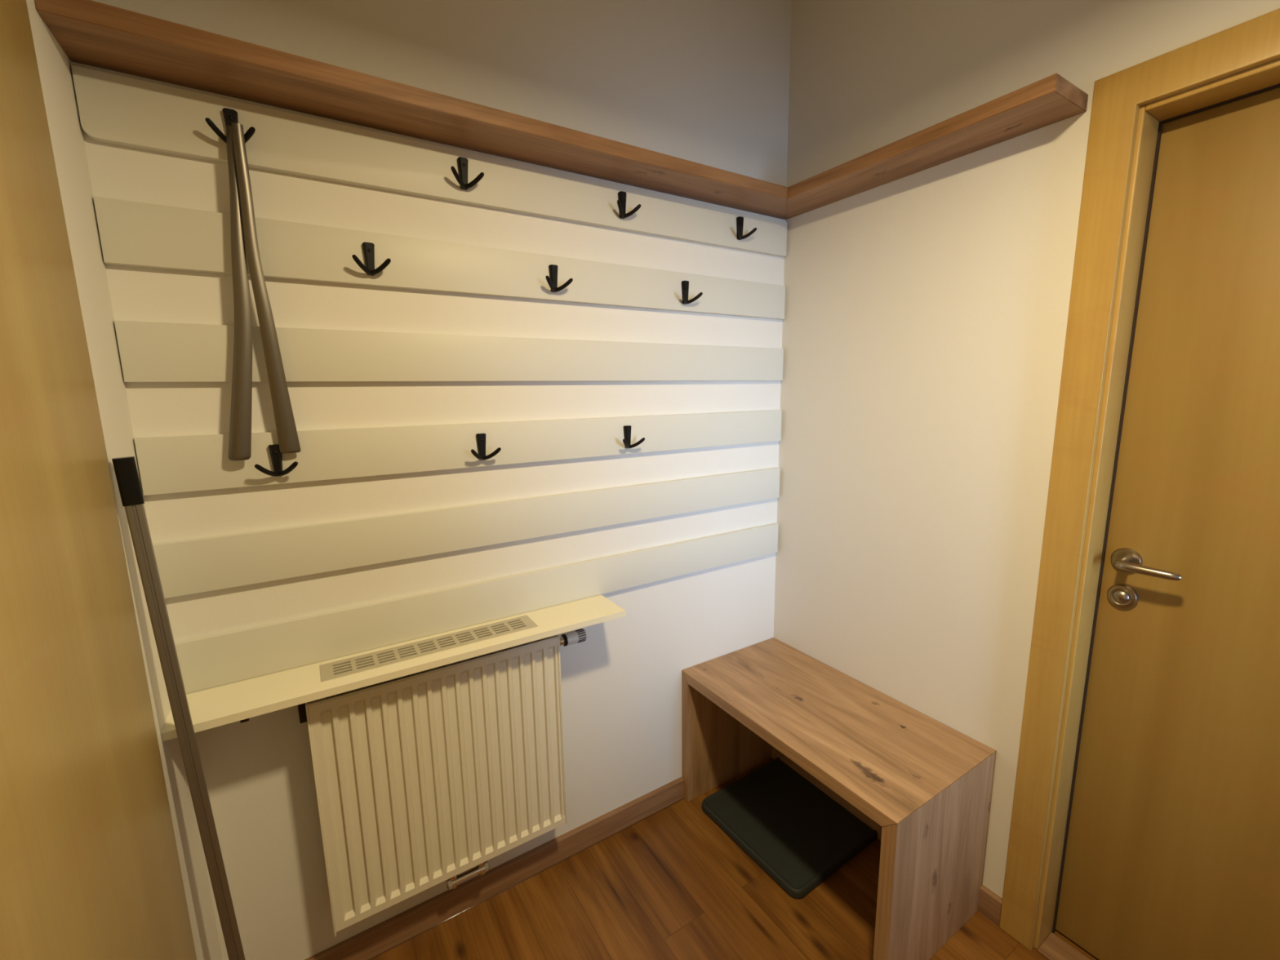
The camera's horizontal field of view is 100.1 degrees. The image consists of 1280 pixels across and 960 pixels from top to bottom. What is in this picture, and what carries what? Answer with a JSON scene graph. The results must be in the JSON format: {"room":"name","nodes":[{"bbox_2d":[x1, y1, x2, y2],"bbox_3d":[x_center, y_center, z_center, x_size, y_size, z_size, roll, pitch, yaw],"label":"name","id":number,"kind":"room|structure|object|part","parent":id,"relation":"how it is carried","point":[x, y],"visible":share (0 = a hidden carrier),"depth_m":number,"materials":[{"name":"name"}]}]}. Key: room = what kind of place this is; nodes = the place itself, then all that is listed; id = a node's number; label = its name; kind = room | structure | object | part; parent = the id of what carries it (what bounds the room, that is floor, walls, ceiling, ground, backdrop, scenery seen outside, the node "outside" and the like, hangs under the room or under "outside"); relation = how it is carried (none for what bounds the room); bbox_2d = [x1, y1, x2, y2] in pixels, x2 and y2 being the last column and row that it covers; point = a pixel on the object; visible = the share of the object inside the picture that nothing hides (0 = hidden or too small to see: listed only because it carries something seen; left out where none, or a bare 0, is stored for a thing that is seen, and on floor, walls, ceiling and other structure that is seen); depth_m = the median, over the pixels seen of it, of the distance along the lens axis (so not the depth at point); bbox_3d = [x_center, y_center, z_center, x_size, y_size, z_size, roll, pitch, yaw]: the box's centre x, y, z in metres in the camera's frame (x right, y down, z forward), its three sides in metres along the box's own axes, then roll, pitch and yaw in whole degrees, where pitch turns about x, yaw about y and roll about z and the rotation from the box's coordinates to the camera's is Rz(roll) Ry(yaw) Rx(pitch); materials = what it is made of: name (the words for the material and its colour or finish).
{"room":"entrance hall","nodes":[
{"label":"entrance hall","id":0,"kind":"room"},
{"bbox_2d":[26,0,222,959],"bbox_3d":[-0.158,0.120,-0.350,0.120,2.750,3.200,-7,11,-32],"label":"wall","id":1,"kind":"structure","parent":0,"point":[54,65],"depth_m":0.92,"materials":[{"name":"white paint"}]},
{"bbox_2d":[0,0,196,959],"bbox_3d":[-0.513,0.163,0.342,0.004,2.450,1.296,-7,11,-32],"label":"door","id":2,"kind":"structure","parent":1,"relation":"in","point":[90,866],"depth_m":0.67,"materials":[{"name":"brown wood"}]},
{"bbox_2d":[71,0,791,959],"bbox_3d":[-0.252,-0.191,1.528,1.996,2.750,0.120,-7,11,-32],"label":"wall","id":3,"kind":"structure","parent":0,"point":[706,82],"depth_m":1.33,"materials":[{"name":"white paint"}]},
{"bbox_2d":[160,594,625,741],"bbox_3d":[-0.497,0.414,1.300,0.981,0.029,0.159,-7,11,-32],"label":"ledge","id":4,"kind":"object","parent":3,"relation":"attached to","point":[242,700],"visible":1,"depth_m":1.21,"materials":[{"name":"beige paint"}]},
{"bbox_2d":[320,615,537,682],"bbox_3d":[-0.494,0.400,1.302,0.488,0.003,0.083,-7,11,-32],"label":"vent grille","id":5,"kind":"object","parent":4,"relation":"attached to","point":[337,669],"depth_m":1.28,"materials":[{"name":"beige metal"}]},
{"bbox_2d":[71,65,786,257],"bbox_3d":[-0.235,-0.732,1.372,1.723,0.110,0.018,-7,11,-32],"label":"wall slat","id":6,"kind":"object","parent":3,"relation":"attached to","point":[113,108],"visible":1,"depth_m":1.16,"materials":[{"name":"white wood"}]},
{"bbox_2d":[204,107,255,143],"bbox_3d":[-0.766,-0.664,1.005,0.075,0.066,0.045,-7,11,-32],"label":"coat hook","id":7,"kind":"object","parent":6,"relation":"attached to","point":[230,116],"visible":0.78,"depth_m":1.01,"materials":[{"name":"black metal"}]},
{"bbox_2d":[226,125,252,461],"bbox_3d":[-0.785,-0.349,1.035,0.084,0.623,0.007,-6,11,-29],"label":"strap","id":8,"kind":"object","parent":7,"relation":"hanging from","point":[240,428],"visible":1,"depth_m":1.05,"materials":[{"name":"grey metal"}]},
{"bbox_2d":[231,122,301,453],"bbox_3d":[-0.742,-0.359,1.065,0.024,0.618,0.054,3,10,20],"label":"strap","id":9,"kind":"object","parent":7,"relation":"hanging from","point":[287,436],"visible":1,"depth_m":1.06,"materials":[{"name":"grey metal"}]},
{"bbox_2d":[450,156,484,190],"bbox_3d":[-0.401,-0.709,1.231,0.075,0.066,0.045,-7,11,-32],"label":"coat hook","id":10,"kind":"object","parent":6,"relation":"attached to","point":[462,178],"visible":1,"depth_m":1.24,"materials":[{"name":"black metal"}]},
{"bbox_2d":[617,191,640,218],"bbox_3d":[-0.039,-0.751,1.456,0.075,0.066,0.045,-7,11,-32],"label":"coat hook","id":11,"kind":"object","parent":6,"relation":"attached to","point":[621,202],"visible":1,"depth_m":1.46,"materials":[{"name":"black metal"}]},
{"bbox_2d":[736,216,756,239],"bbox_3d":[0.326,-0.794,1.683,0.075,0.066,0.045,-7,11,-32],"label":"coat hook","id":12,"kind":"object","parent":6,"relation":"attached to","point":[740,220],"visible":1,"depth_m":1.69,"materials":[{"name":"black metal"}]},
{"bbox_2d":[93,195,785,319],"bbox_3d":[-0.232,-0.529,1.406,1.723,0.110,0.018,-7,11,-32],"label":"wall slat","id":13,"kind":"object","parent":3,"relation":"attached to","point":[132,233],"visible":0.97,"depth_m":1.21,"materials":[{"name":"white wood"}]},
{"bbox_2d":[351,242,391,275],"bbox_3d":[-0.580,-0.478,1.153,0.075,0.066,0.045,-7,11,-32],"label":"coat hook","id":14,"kind":"object","parent":13,"relation":"attached to","point":[368,247],"visible":1,"depth_m":1.16,"materials":[{"name":"black metal"}]},
{"bbox_2d":[545,264,573,292],"bbox_3d":[-0.215,-0.521,1.380,0.075,0.066,0.045,-7,11,-32],"label":"coat hook","id":15,"kind":"object","parent":13,"relation":"attached to","point":[552,280],"visible":1,"depth_m":1.39,"materials":[{"name":"black metal"}]},
{"bbox_2d":[681,280,702,304],"bbox_3d":[0.146,-0.564,1.605,0.075,0.066,0.045,-7,11,-32],"label":"coat hook","id":16,"kind":"object","parent":13,"relation":"attached to","point":[685,284],"visible":1,"depth_m":1.61,"materials":[{"name":"black metal"}]},
{"bbox_2d":[297,628,587,937],"bbox_3d":[-0.458,0.744,1.411,0.694,0.650,0.103,-7,11,-32],"label":"radiator","id":17,"kind":"object","parent":3,"relation":"attached to","point":[423,779],"visible":0.86,"depth_m":1.33,"materials":[{"name":"beige metal"}]},
{"bbox_3d":[-0.491,0.732,1.392,0.572,0.550,0.010,-7,11,-32],"label":"panel","id":18,"kind":"part","parent":17,"relation":"part of","materials":[{"name":"beige metal"}]},
{"bbox_2d":[307,635,557,705],"bbox_3d":[-0.484,0.452,1.328,0.580,0.004,0.060,-7,11,-32],"label":"grille","id":19,"kind":"object","parent":17,"relation":"attached to","point":[430,673],"depth_m":1.29,"materials":[{"name":"beige metal"}]},
{"bbox_2d":[114,320,783,382],"bbox_3d":[-0.229,-0.322,1.440,1.723,0.110,0.018,-7,11,-32],"label":"wall slat","id":20,"kind":"object","parent":3,"relation":"attached to","point":[149,351],"visible":1,"depth_m":1.26,"materials":[{"name":"white wood"}]},
{"bbox_2d":[133,409,782,495],"bbox_3d":[-0.226,-0.111,1.475,1.723,0.110,0.018,-7,11,-32],"label":"wall slat","id":21,"kind":"object","parent":3,"relation":"attached to","point":[167,464],"visible":1,"depth_m":1.28,"materials":[{"name":"white wood"}]},
{"bbox_2d":[254,444,297,476],"bbox_3d":[-0.753,-0.039,1.111,0.075,0.066,0.045,-7,11,-32],"label":"coat hook","id":22,"kind":"object","parent":21,"relation":"attached to","point":[274,451],"visible":1,"depth_m":1.12,"materials":[{"name":"black metal"}]},
{"bbox_2d":[471,433,501,460],"bbox_3d":[-0.390,-0.082,1.337,0.075,0.066,0.045,-7,11,-32],"label":"coat hook","id":23,"kind":"object","parent":21,"relation":"attached to","point":[481,437],"visible":1,"depth_m":1.34,"materials":[{"name":"black metal"}]},
{"bbox_2d":[622,425,644,448],"bbox_3d":[-0.027,-0.124,1.563,0.075,0.066,0.045,-7,11,-32],"label":"coat hook","id":24,"kind":"object","parent":21,"relation":"attached to","point":[627,428],"visible":1,"depth_m":1.57,"materials":[{"name":"black metal"}]},
{"bbox_2d":[152,467,780,598],"bbox_3d":[-0.223,0.095,1.509,1.723,0.110,0.018,-7,11,-32],"label":"wall slat","id":25,"kind":"object","parent":3,"relation":"attached to","point":[204,564],"visible":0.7,"depth_m":1.31,"materials":[{"name":"white wood"}]},
{"bbox_2d":[174,522,777,693],"bbox_3d":[-0.220,0.300,1.543,1.723,0.110,0.018,-7,11,-32],"label":"wall slat","id":26,"kind":"object","parent":3,"relation":"attached to","point":[215,660],"visible":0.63,"depth_m":1.35,"materials":[{"name":"white wood"}]},
{"bbox_2d":[304,777,684,959],"bbox_3d":[-0.393,1.160,1.570,1.293,0.076,0.014,-7,11,-32],"label":"baseboard","id":27,"kind":"structure","parent":3,"relation":"attached to","point":[372,941],"depth_m":1.55,"materials":[{"name":"brown wood"}]},
{"bbox_2d":[34,0,1088,219],"bbox_3d":[-0.015,-0.761,1.019,1.736,0.034,0.834,-7,11,-32],"label":"corner shelf","id":28,"kind":"object","parent":3,"relation":"attached to","point":[91,33],"visible":1,"depth_m":1.12,"materials":[{"name":"brown wood"}]},
{"bbox_2d":[371,758,1098,959],"bbox_3d":[0.655,1.433,0.376,1.996,0.100,3.440,-7,11,-32],"label":"floor","id":29,"kind":"structure","parent":0,"point":[672,884],"depth_m":1.49,"materials":[{"name":"laminate"}]},
{"bbox_2d":[111,456,245,959],"bbox_3d":[-0.815,0.619,0.999,0.078,1.335,0.024,-7,11,-32],"label":"pole","id":30,"kind":"object","parent":29,"relation":"on","point":[126,471],"visible":1,"depth_m":0.95,"materials":[{"name":"grey metal"}]},
{"bbox_2d":[702,757,877,898],"bbox_3d":[0.502,1.133,1.805,0.432,0.028,0.430,-7,11,-33],"label":"rubber mat","id":31,"kind":"object","parent":29,"relation":"on","point":[796,833],"visible":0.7,"depth_m":1.75,"materials":[{"name":"grey rubber"}]},
{"bbox_2d":[681,637,996,959],"bbox_3d":[0.545,0.923,1.667,0.441,0.486,0.792,-7,11,-32],"label":"bench","id":32,"kind":"object","parent":29,"relation":"on","point":[925,785],"visible":0.98,"depth_m":1.44,"materials":[{"name":"brown wood"}]},
{"bbox_3d":[0.343,0.873,1.983,0.441,0.485,0.035,-7,11,-32],"label":"panel","id":33,"kind":"part","parent":32,"relation":"part of","materials":[{"name":"brown wood"}]},
{"bbox_3d":[0.713,0.919,1.774,0.013,0.448,0.722,-7,11,-32],"label":"panel","id":34,"kind":"part","parent":32,"relation":"part of","materials":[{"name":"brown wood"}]},
{"bbox_3d":[0.542,0.701,1.630,0.441,0.036,0.791,-7,11,-32],"label":"seat","id":35,"kind":"part","parent":32,"relation":"part of","materials":[{"name":"brown wood"}]},
{"bbox_3d":[0.748,0.973,1.351,0.441,0.485,0.036,-7,11,-32],"label":"panel","id":36,"kind":"part","parent":32,"relation":"part of","materials":[{"name":"brown wood"}]},
{"bbox_2d":[1036,932,1090,959],"bbox_3d":[1.272,1.257,1.058,0.084,0.006,0.815,-7,11,-32],"label":"threshold","id":37,"kind":"object","parent":29,"relation":"on","point":[1053,948],"depth_m":1.37,"materials":[{"name":"brown wood"}]},
{"bbox_2d":[773,0,1279,897],"bbox_3d":[1.419,-0.065,0.630,0.140,2.750,3.200,-7,11,-32],"label":"wall","id":38,"kind":"structure","parent":0,"point":[925,322],"depth_m":1.45,"materials":[{"name":"white paint"}]},
{"bbox_2d":[977,884,1002,927],"bbox_3d":[0.747,1.108,1.785,0.014,0.076,0.832,-7,11,-32],"label":"baseboard","id":39,"kind":"structure","parent":38,"relation":"attached to","point":[989,904],"depth_m":1.46,"materials":[{"name":"brown wood"}]},
{"bbox_2d":[999,8,1279,959],"bbox_3d":[1.276,0.246,0.903,0.156,2.050,0.979,-7,11,-32],"label":"door","id":40,"kind":"structure","parent":38,"relation":"in","point":[1145,820],"depth_m":1.14,"materials":[{"name":"brown wood"}]},
{"bbox_3d":[1.106,0.182,1.220,0.010,0.055,0.055,-7,11,-32],"label":"handle","id":41,"kind":"part","parent":40,"relation":"part of","materials":[{"name":"silver metal"}]},
{"bbox_3d":[1.103,0.192,1.163,0.066,0.021,0.114,-7,11,-32],"label":"lever","id":42,"kind":"part","parent":40,"relation":"part of","materials":[{"name":"silver metal"}]}
]}

